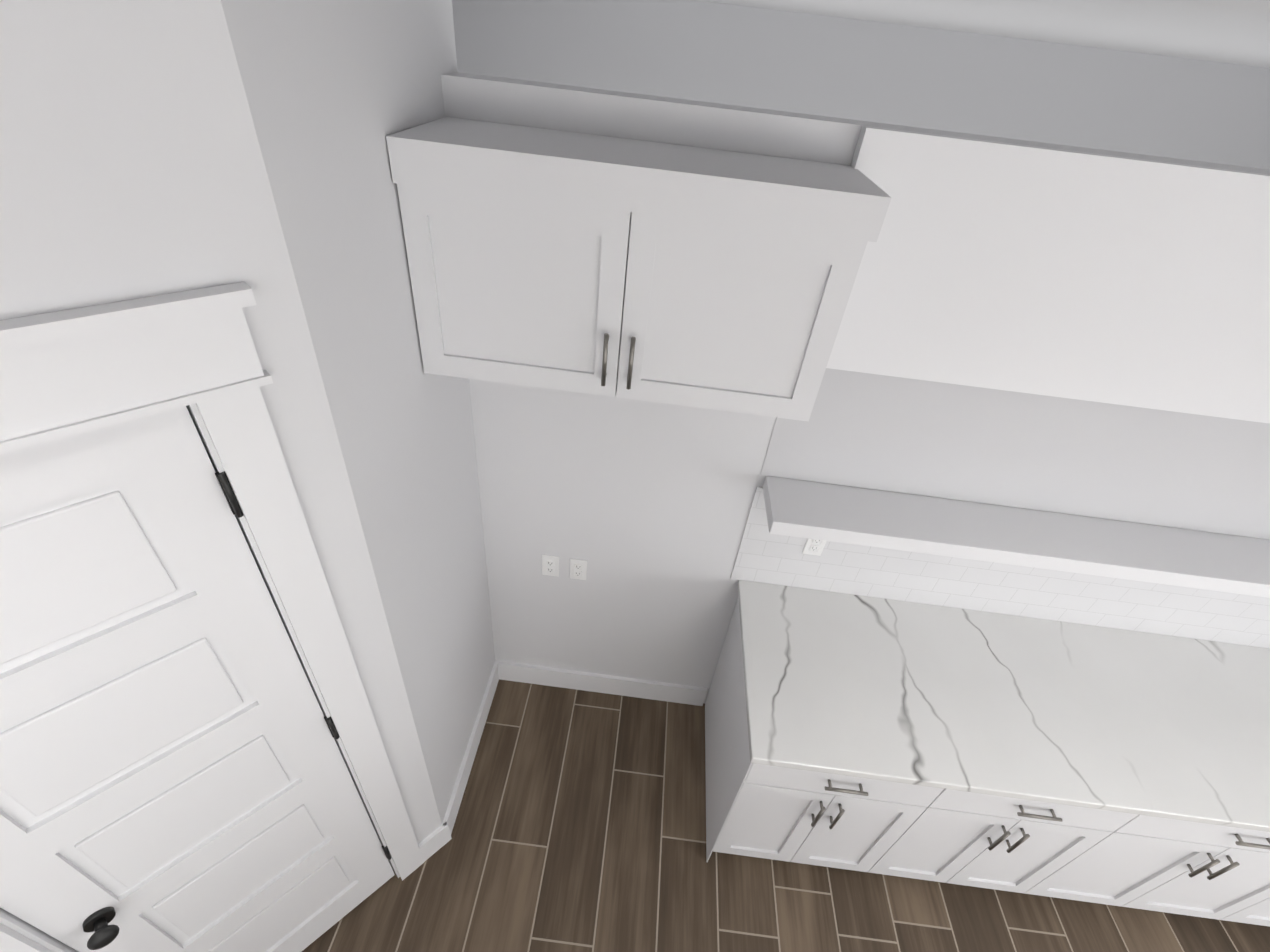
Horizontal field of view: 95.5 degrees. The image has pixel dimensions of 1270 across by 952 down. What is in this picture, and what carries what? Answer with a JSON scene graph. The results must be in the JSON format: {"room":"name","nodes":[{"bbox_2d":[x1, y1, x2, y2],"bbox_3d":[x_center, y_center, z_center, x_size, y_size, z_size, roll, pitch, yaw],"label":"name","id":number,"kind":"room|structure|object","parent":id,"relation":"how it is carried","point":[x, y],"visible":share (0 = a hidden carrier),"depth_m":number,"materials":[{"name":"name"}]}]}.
{"room":"kitchen","nodes":[
{"label":"kitchen","id":0,"kind":"room"},
{"bbox_2d":[0,0,494,843],"bbox_3d":[-1.318,0.244,1.498,1.400,2.780,1.630,7,38,1],"label":"wall","id":1,"kind":"structure","parent":0,"point":[148,148],"depth_m":0.97,"materials":[{"name":"white paint"}]},
{"bbox_2d":[0,406,394,951],"bbox_3d":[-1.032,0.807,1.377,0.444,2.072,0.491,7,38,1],"label":"pantry door","id":2,"kind":"structure","parent":1,"relation":"in","point":[175,775],"depth_m":1.15,"materials":[{"name":"white paint"}]},
{"bbox_2d":[0,282,423,951],"bbox_3d":[-1.035,0.739,1.330,0.870,2.260,0.134,-28,49,-36],"label":"door frame","id":3,"kind":"structure","parent":1,"relation":"attached to","point":[80,370],"depth_m":0.91,"materials":[{"name":"white paint"}]},
{"bbox_2d":[302,679,1269,951],"bbox_3d":[-0.385,3.098,0.288,14.000,0.050,13.000,7,38,1],"label":"floor","id":4,"kind":"structure","parent":0,"point":[580,823],"depth_m":2.28,"materials":[{"name":"brown wood"}]},
{"bbox_2d":[705,601,940,871],"bbox_3d":[0.665,1.039,2.326,0.614,0.888,0.695,7,38,1],"label":"base cabinet","id":5,"kind":"object","parent":4,"relation":"on","point":[840,822],"depth_m":2.08,"materials":[{"name":"white paint"}]},
{"bbox_2d":[737,580,1269,835],"bbox_3d":[2.200,0.878,2.016,3.662,0.032,0.725,7,38,1],"label":"countertop","id":6,"kind":"structure","parent":5,"relation":"on","point":[858,687],"depth_m":1.97,"materials":[{"name":"white stone"}]},
{"bbox_2d":[869,792,1140,893],"bbox_3d":[1.272,1.117,2.320,0.610,0.888,0.695,7,38,1],"label":"base cabinet","id":7,"kind":"object","parent":4,"relation":"on","point":[988,842],"depth_m":2.00,"materials":[{"name":"white paint"}]},
{"bbox_2d":[1025,816,1269,919],"bbox_3d":[1.951,1.204,2.312,0.760,0.888,0.695,7,38,1],"label":"base cabinet","id":8,"kind":"object","parent":4,"relation":"on","point":[1167,866],"depth_m":2.04,"materials":[{"name":"white paint"}]},
{"bbox_2d":[1225,900,1269,926],"bbox_3d":[2.705,1.300,2.303,0.760,0.888,0.695,7,38,1],"label":"base cabinet","id":9,"kind":"object","parent":4,"relation":"on","point":[1259,916],"depth_m":2.20,"materials":[{"name":"white paint"}]},
{"bbox_2d":[441,72,1269,703],"bbox_3d":[3.197,0.470,2.134,7.600,2.490,0.120,7,38,1],"label":"wall","id":10,"kind":"structure","parent":0,"point":[641,508],"depth_m":2.08,"materials":[{"name":"white paint"}]},
{"bbox_2d":[542,555,558,576],"bbox_3d":[-0.346,0.369,2.360,0.070,0.115,0.009,7,38,1],"label":"electrical outlet","id":11,"kind":"object","parent":10,"relation":"attached to","point":[550,567],"depth_m":2.36,"materials":[{"name":"white plastic"}]},
{"bbox_2d":[418,660,706,861],"bbox_3d":[-3.507,2.100,0.942,7.340,0.135,4.896,7,38,1],"label":"baseboard","id":12,"kind":"structure","parent":10,"relation":"attached to","point":[436,840],"depth_m":2.80,"materials":[{"name":"white paint"}]},
{"bbox_2d":[570,558,586,579],"bbox_3d":[-0.232,0.383,2.359,0.070,0.115,0.009,7,38,1],"label":"electrical outlet","id":13,"kind":"object","parent":10,"relation":"attached to","point":[578,568],"depth_m":2.35,"materials":[{"name":"white plastic"}]},
{"bbox_2d":[386,117,890,421],"bbox_3d":[-0.006,-0.499,1.431,1.008,0.535,0.364,7,38,1],"label":"upper cabinet","id":14,"kind":"object","parent":10,"relation":"attached to","point":[699,277],"visible":1,"depth_m":1.29,"materials":[{"name":"white paint"}]},
{"bbox_2d":[731,487,1269,647],"bbox_3d":[2.211,0.455,2.148,3.640,0.471,0.008,7,38,1],"label":"tile backsplash","id":15,"kind":"structure","parent":10,"relation":"attached to","point":[764,555],"depth_m":2.21,"materials":[{"name":"white tile"}]},
{"bbox_2d":[802,539,825,555],"bbox_3d":[0.674,0.254,2.151,0.070,0.115,0.009,7,38,1],"label":"electrical outlet","id":16,"kind":"object","parent":15,"relation":"attached to","point":[812,546],"depth_m":2.16,"materials":[{"name":"white plastic"}]},
{"bbox_2d":[763,476,1269,597],"bbox_3d":[2.236,0.320,1.896,3.620,0.053,0.240,7,38,1],"label":"ledge shelf","id":17,"kind":"object","parent":10,"relation":"attached to","point":[1029,538],"visible":1,"depth_m":1.86,"materials":[{"name":"white paint"}]},
{"bbox_2d":[452,0,1269,169],"bbox_3d":[2.758,-1.428,4.269,9.000,2.780,0.120,7,38,1],"label":"wall","id":18,"kind":"structure","parent":0,"point":[1011,88],"depth_m":3.54,"materials":[{"name":"white paint"}]},
{"bbox_2d":[697,0,1269,67],"bbox_3d":[-0.134,0.988,-1.354,14.000,0.440,13.000,7,38,1],"label":"ceiling","id":19,"kind":"structure","parent":0,"point":[1231,31],"depth_m":2.14,"materials":[{"name":"white paint"}]},
{"bbox_2d":[760,125,1269,539],"bbox_3d":[3.753,0.015,1.621,6.600,1.043,0.044,7,38,1],"label":"wall","id":20,"kind":"structure","parent":0,"point":[1056,330],"depth_m":1.58,"materials":[{"name":"grey paint"}]}
]}

